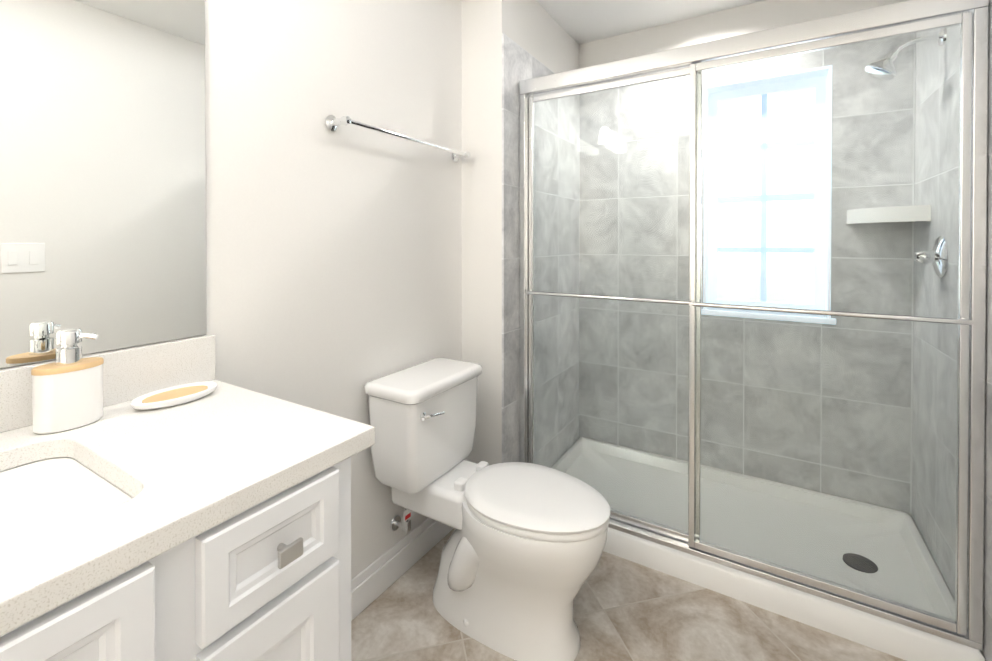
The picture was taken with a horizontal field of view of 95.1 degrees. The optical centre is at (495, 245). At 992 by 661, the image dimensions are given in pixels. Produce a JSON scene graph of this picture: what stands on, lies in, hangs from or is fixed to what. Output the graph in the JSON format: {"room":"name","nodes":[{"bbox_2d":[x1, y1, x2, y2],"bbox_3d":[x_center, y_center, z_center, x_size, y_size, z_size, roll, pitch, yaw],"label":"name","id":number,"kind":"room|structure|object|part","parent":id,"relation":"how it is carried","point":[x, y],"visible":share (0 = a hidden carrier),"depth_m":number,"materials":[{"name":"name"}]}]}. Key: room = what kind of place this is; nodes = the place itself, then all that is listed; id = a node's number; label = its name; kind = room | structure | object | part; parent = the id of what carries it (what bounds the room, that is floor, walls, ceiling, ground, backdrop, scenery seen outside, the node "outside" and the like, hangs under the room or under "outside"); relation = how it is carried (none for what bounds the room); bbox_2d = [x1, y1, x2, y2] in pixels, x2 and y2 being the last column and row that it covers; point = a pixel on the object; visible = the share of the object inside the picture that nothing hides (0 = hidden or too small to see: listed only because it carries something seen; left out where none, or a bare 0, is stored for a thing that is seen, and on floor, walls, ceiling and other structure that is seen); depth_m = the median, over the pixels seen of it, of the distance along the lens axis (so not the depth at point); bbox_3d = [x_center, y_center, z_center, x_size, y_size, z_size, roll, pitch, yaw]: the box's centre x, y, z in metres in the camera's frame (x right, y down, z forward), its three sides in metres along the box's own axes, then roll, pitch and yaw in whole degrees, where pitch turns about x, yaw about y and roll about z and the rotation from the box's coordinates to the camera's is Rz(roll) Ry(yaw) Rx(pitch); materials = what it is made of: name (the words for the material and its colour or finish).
{"room":"bathroom","nodes":[
{"label":"bathroom","id":0,"kind":"room"},
{"bbox_2d":[0,0,461,579],"bbox_3d":[-0.998,0.035,0.882,0.120,2.550,3.030,0,1,31],"label":"wall","id":1,"kind":"structure","parent":0,"point":[334,272],"depth_m":1.53,"materials":[{"name":"paint"}]},
{"bbox_2d":[0,0,205,367],"bbox_3d":[-1.065,-0.277,0.645,0.005,1.022,1.220,0,1,31],"label":"mirror","id":2,"kind":"object","parent":1,"relation":"attached to","point":[102,179],"visible":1,"depth_m":0.98,"materials":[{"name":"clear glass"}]},
{"bbox_2d":[0,335,215,432],"bbox_3d":[-1.058,0.295,0.645,0.020,0.115,1.250,0,1,31],"label":"backsplash","id":3,"kind":"structure","parent":1,"relation":"attached to","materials":[{"name":"stone"}]},
{"bbox_2d":[325,115,470,161],"bbox_3d":[-0.334,-0.407,1.776,0.085,0.052,0.737,0,1,31],"label":"towel rail","id":4,"kind":"object","parent":1,"relation":"attached to","point":[332,123],"visible":1,"depth_m":1.61,"materials":[{"name":"silver metal"}]},
{"bbox_2d":[351,521,453,620],"bbox_3d":[-0.446,1.254,1.674,0.014,0.100,1.120,0,1,31],"label":"baseboard","id":5,"kind":"structure","parent":1,"relation":"attached to","point":[370,589],"depth_m":1.75,"materials":[{"name":"white wood"}]},
{"bbox_2d":[351,518,434,590],"bbox_3d":[-0.448,1.186,1.675,0.009,0.035,1.120,0,1,31],"label":"cap","id":6,"kind":"object","parent":5,"relation":"on","point":[369,570],"visible":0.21,"depth_m":1.73,"materials":[{"name":"white wood"}]},
{"bbox_2d":[462,0,578,465],"bbox_3d":[0.204,0.021,2.656,0.340,2.550,1.250,0,1,31],"label":"wall","id":7,"kind":"structure","parent":0,"point":[535,29],"depth_m":2.09,"materials":[{"name":"paint"}]},
{"bbox_2d":[502,33,579,467],"bbox_3d":[0.273,0.175,2.434,0.010,2.245,0.940,0,1,31],"label":"wall tile","id":8,"kind":"structure","parent":7,"relation":"attached to","point":[519,63],"depth_m":2.39,"materials":[{"name":"grey tile"}]},
{"bbox_2d":[351,528,905,660],"bbox_3d":[0.151,1.350,0.928,2.050,0.080,4.280,0,1,31],"label":"floor","id":9,"kind":"structure","parent":0,"point":[626,610],"depth_m":1.55,"materials":[{"name":"tile"}]},
{"bbox_2d":[0,335,374,660],"bbox_3d":[-0.798,0.743,0.492,0.626,1.142,1.250,0,1,31],"label":"bathroom vanity","id":10,"kind":"object","parent":9,"relation":"on","point":[215,525],"visible":0.94,"depth_m":0.72,"materials":[{"name":"painted wood"},{"name":"quartz"},{"name":"brushed nickel"}]},
{"bbox_2d":[0,457,132,553],"bbox_3d":[-0.785,0.461,0.517,0.395,0.144,0.570,0,1,31],"label":"sink","id":11,"kind":"object","parent":10,"relation":"in","point":[40,497],"depth_m":0.79,"materials":[{"name":"white ceramic"}]},
{"bbox_2d":[31,328,103,433],"bbox_3d":[-0.830,0.256,0.881,0.071,0.186,0.105,0,1,31],"label":"soap dispenser","id":12,"kind":"object","parent":10,"relation":"on","point":[67,385],"visible":1,"depth_m":0.86,"materials":[{"name":"white ceramic"}]},
{"bbox_2d":[32,364,102,433],"bbox_3d":[-0.830,0.294,0.881,0.069,0.110,0.101,0,1,31],"label":"bottle","id":13,"kind":"object","parent":12,"relation":"attached to","point":[65,396],"depth_m":0.85,"materials":[{"name":"white ceramic"}]},
{"bbox_2d":[130,382,216,409],"bbox_3d":[-0.718,0.339,1.019,0.099,0.019,0.169,0,1,31],"label":"soap dish","id":14,"kind":"object","parent":10,"relation":"on","point":[173,396],"visible":1,"depth_m":1.01,"materials":[{"name":"white ceramic"}]},
{"bbox_3d":[-0.344,0.471,0.711,0.020,0.146,0.227,0,1,31],"label":"drawer","id":15,"kind":"part","parent":10,"relation":"part of","materials":[{"name":"white wood"}]},
{"bbox_3d":[-0.344,0.873,0.714,0.020,0.627,0.227,0,1,31],"label":"door","id":16,"kind":"part","parent":10,"relation":"part of","materials":[{"name":"white wood"}]},
{"bbox_3d":[-0.327,0.471,0.701,0.023,0.012,0.012,0,1,31],"label":"pull post","id":17,"kind":"part","parent":10,"relation":"part of","materials":[{"name":"silver metal"}]},
{"bbox_3d":[-0.314,0.471,0.694,0.008,0.026,0.040,0,1,31],"label":"pull handle","id":18,"kind":"part","parent":10,"relation":"part of","materials":[{"name":"silver metal"}]},
{"bbox_2d":[364,358,610,660],"bbox_3d":[-0.019,0.895,1.586,0.827,0.819,0.441,0,1,31],"label":"toilet","id":19,"kind":"object","parent":9,"relation":"on","point":[522,550],"visible":1,"depth_m":1.51,"materials":[{"name":"white ceramic"}]},
{"bbox_3d":[-0.246,0.583,1.542,0.010,0.028,0.028,0,1,31],"label":"lever","id":20,"kind":"part","parent":19,"relation":"part of","materials":[{"name":"silver metal"}]},
{"bbox_3d":[-0.261,0.506,1.729,0.246,0.044,0.441,0,1,31],"label":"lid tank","id":21,"kind":"part","parent":19,"relation":"part of","materials":[{"name":"white ceramic"}]},
{"bbox_3d":[-0.265,0.688,1.732,0.220,0.320,0.415,0,1,31],"label":"tank","id":22,"kind":"part","parent":19,"relation":"part of","materials":[{"name":"white ceramic"}]},
{"bbox_3d":[-0.214,0.587,1.570,0.023,0.022,0.091,0,1,31],"label":"lever handle","id":23,"kind":"part","parent":19,"relation":"part of","materials":[{"name":"silver metal"}]},
{"bbox_3d":[0.060,1.087,1.566,0.651,0.435,0.378,0,1,31],"label":"bowl","id":24,"kind":"part","parent":19,"relation":"part of","materials":[{"name":"white ceramic"}]},
{"bbox_3d":[0.133,0.858,1.520,0.493,0.023,0.368,0,1,31],"label":"seat","id":25,"kind":"part","parent":19,"relation":"part of","materials":[{"name":"white plastic"}]},
{"bbox_2d":[519,0,988,660],"bbox_3d":[0.974,0.263,2.067,1.566,2.075,0.839,0,1,31],"label":"shower enclosure","id":26,"kind":"object","parent":9,"relation":"on","point":[867,574],"visible":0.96,"depth_m":1.70,"materials":[{"name":"clear glass"}]},
{"bbox_3d":[0.169,0.235,2.162,0.022,1.882,0.022,0,1,31],"label":"door","id":27,"kind":"part","parent":26,"relation":"part of","materials":[{"name":"silver metal"}]},
{"bbox_3d":[0.482,-0.690,1.965,0.710,0.030,0.022,0,1,31],"label":"door","id":28,"kind":"part","parent":26,"relation":"part of","materials":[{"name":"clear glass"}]},
{"bbox_3d":[0.482,0.236,1.972,0.746,1.874,0.006,0,1,31],"label":"door glass","id":29,"kind":"part","parent":26,"relation":"part of","materials":[{"name":"clear glass"}]},
{"bbox_3d":[0.482,1.163,1.980,0.710,0.028,0.022,0,1,31],"label":"door","id":30,"kind":"part","parent":26,"relation":"part of","materials":[{"name":"silver metal"}]},
{"bbox_3d":[0.767,0.238,1.770,0.022,1.882,0.022,0,1,31],"label":"door","id":31,"kind":"part","parent":26,"relation":"part of","materials":[{"name":"silver metal"}]},
{"bbox_3d":[0.796,0.238,1.783,0.022,1.882,0.022,0,1,31],"label":"door","id":32,"kind":"part","parent":26,"relation":"part of","materials":[{"name":"silver metal"}]},
{"bbox_2d":[551,437,984,660],"bbox_3d":[0.981,1.251,2.087,1.566,0.098,0.813,0,1,31],"label":"tray","id":33,"kind":"object","parent":26,"relation":"attached to","point":[904,640],"depth_m":1.88,"materials":[{"name":"white plastic"}]},
{"bbox_3d":[1.093,1.167,1.581,0.740,0.028,0.022,0,1,31],"label":"door","id":34,"kind":"part","parent":26,"relation":"part of","materials":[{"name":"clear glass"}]},
{"bbox_3d":[1.093,0.239,1.573,0.776,1.874,0.006,0,1,31],"label":"door glass","id":35,"kind":"part","parent":26,"relation":"part of","materials":[{"name":"clear glass"}]},
{"bbox_3d":[1.093,-0.686,1.565,0.740,0.030,0.022,0,1,31],"label":"door","id":36,"kind":"part","parent":26,"relation":"part of","materials":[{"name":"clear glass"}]},
{"bbox_3d":[1.419,0.241,1.376,0.022,1.882,0.022,0,1,31],"label":"door","id":37,"kind":"part","parent":26,"relation":"part of","materials":[{"name":"silver metal"}]},
{"bbox_3d":[1.400,0.226,1.347,0.014,0.014,0.047,0,1,31],"label":"door post","id":38,"kind":"part","parent":26,"relation":"part of","materials":[{"name":"silver metal"}]},
{"bbox_2d":[536,0,763,43],"bbox_3d":[0.151,-1.280,0.906,2.050,0.080,4.280,0,1,31],"label":"ceiling","id":39,"kind":"structure","parent":0,"point":[581,21],"depth_m":2.45,"materials":[{"name":"paint"}]},
{"bbox_2d":[579,0,911,515],"bbox_3d":[1.275,0.021,2.563,1.590,2.550,0.300,0,1,31],"label":"wall","id":40,"kind":"structure","parent":0,"point":[674,35],"depth_m":2.43,"materials":[{"name":"paint"}]},
{"bbox_2d":[703,86,708,308],"bbox_3d":[1.174,-0.258,2.527,0.012,1.210,0.162,0,1,31],"label":"liner","id":41,"kind":"object","parent":40,"relation":"attached to","point":[706,193],"depth_m":2.46,"materials":[{"name":"white plastic"}]},
{"bbox_2d":[579,33,915,512],"bbox_3d":[1.195,0.125,2.431,1.570,2.145,0.010,0,1,31],"label":"wall tile","id":42,"kind":"structure","parent":40,"relation":"attached to","point":[841,286],"depth_m":2.34,"materials":[{"name":"grey tile"}]},
{"bbox_2d":[704,48,831,85],"bbox_3d":[1.371,-0.904,2.317,0.560,0.085,0.010,0,1,31],"label":"window trim","id":43,"kind":"structure","parent":40,"relation":"attached to","point":[819,60],"depth_m":2.30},
{"bbox_2d":[704,65,831,92],"bbox_3d":[1.409,-0.856,2.380,0.560,0.012,0.162,0,1,31],"label":"liner","id":44,"kind":"object","parent":40,"relation":"attached to","point":[770,80],"depth_m":2.33,"materials":[{"name":"white plastic"}]},
{"bbox_2d":[702,307,835,324],"bbox_3d":[1.404,0.362,2.382,0.600,0.028,0.182,0,1,31],"label":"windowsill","id":45,"kind":"structure","parent":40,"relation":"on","point":[796,318],"depth_m":2.30,"materials":[{"name":"white plastic"}]},
{"bbox_2d":[825,66,831,317],"bbox_3d":[1.643,-0.256,2.243,0.012,1.210,0.162,0,1,31],"label":"liner","id":46,"kind":"object","parent":40,"relation":"attached to","point":[828,188],"depth_m":2.18,"materials":[{"name":"white plastic"}]},
{"bbox_2d":[708,76,826,309],"bbox_3d":[1.438,-0.252,2.433,0.536,1.198,0.050,0,1,31],"label":"window","id":47,"kind":"structure","parent":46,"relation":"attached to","point":[820,182],"depth_m":2.42,"materials":[{"name":"white plastic"}]},
{"bbox_3d":[1.228,-0.253,2.560,0.045,1.198,0.050,0,1,31],"label":"window frame","id":48,"kind":"part","parent":47,"relation":"part of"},
{"bbox_3d":[1.437,-0.252,2.432,0.028,1.108,0.023,0,1,31],"label":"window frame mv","id":49,"kind":"part","parent":47,"relation":"part of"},
{"bbox_3d":[1.438,0.325,2.438,0.446,0.045,0.050,0,1,31],"label":"window frame","id":50,"kind":"part","parent":47,"relation":"part of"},
{"bbox_3d":[1.437,0.025,2.434,0.446,0.028,0.023,0,1,31],"label":"window frame","id":51,"kind":"part","parent":47,"relation":"part of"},
{"bbox_3d":[1.437,-0.252,2.432,0.446,0.035,0.023,0,1,31],"label":"window frame","id":52,"kind":"part","parent":47,"relation":"part of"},
{"bbox_3d":[1.437,-0.529,2.430,0.446,0.028,0.023,0,1,31],"label":"window frame","id":53,"kind":"part","parent":47,"relation":"part of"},
{"bbox_3d":[1.438,-0.828,2.428,0.446,0.045,0.050,0,1,31],"label":"top of the window frame","id":54,"kind":"part","parent":47,"relation":"part of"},
{"bbox_3d":[0.977,0.039,0.418,0.120,2.550,4.280,0,1,31],"label":"wall","id":55,"kind":"structure","parent":0,"visible":0},
{"bbox_2d":[847,205,930,223],"bbox_3d":[1.698,-0.131,1.978,0.240,0.065,0.240,0,1,31],"label":"corner shelf","id":56,"kind":"object","parent":55,"relation":"attached to","point":[904,213],"depth_m":1.92,"materials":[{"name":"white stone"}]},
{"bbox_2d":[912,0,991,660],"bbox_3d":[1.628,0.182,1.621,0.010,2.245,0.930,0,1,31],"label":"wall tile","id":57,"kind":"structure","parent":55,"relation":"attached to","point":[928,177],"depth_m":1.70,"materials":[{"name":"grey tile"}]},
{"bbox_2d":[865,28,946,79],"bbox_3d":[1.566,-0.729,1.742,0.230,0.161,0.104,0,1,31],"label":"shower head","id":58,"kind":"object","parent":57,"relation":"attached to","point":[886,65],"depth_m":1.74},
{"bbox_3d":[1.597,-0.759,1.731,0.148,0.065,0.018,0,1,31],"label":"arm","id":59,"kind":"part","parent":58,"relation":"part of"},
{"bbox_2d":[915,236,948,277],"bbox_3d":[1.634,0.043,1.710,0.074,0.156,0.164,0,1,31],"label":"shower valve","id":60,"kind":"object","parent":57,"relation":"attached to","point":[920,256],"depth_m":1.68,"materials":[{"name":"silver metal"}]},
{"bbox_3d":[1.593,0.053,1.691,0.019,0.034,0.088,0,1,31],"label":"lever","id":61,"kind":"part","parent":60,"relation":"part of","materials":[{"name":"silver metal"}]},
{"bbox_3d":[1.657,0.043,1.701,0.024,0.156,0.156,0,1,31],"label":"plate","id":62,"kind":"part","parent":60,"relation":"part of","materials":[{"name":"silver metal"}]},
{"label":"outside","id":63,"kind":"structure","parent":0,"visible":0},
{"bbox_2d":[718,89,814,303],"bbox_3d":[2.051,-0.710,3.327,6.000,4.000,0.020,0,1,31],"label":"window glass","id":64,"kind":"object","parent":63,"point":[804,216],"depth_m":3.34,"materials":[{"name":"glass"}]}
]}

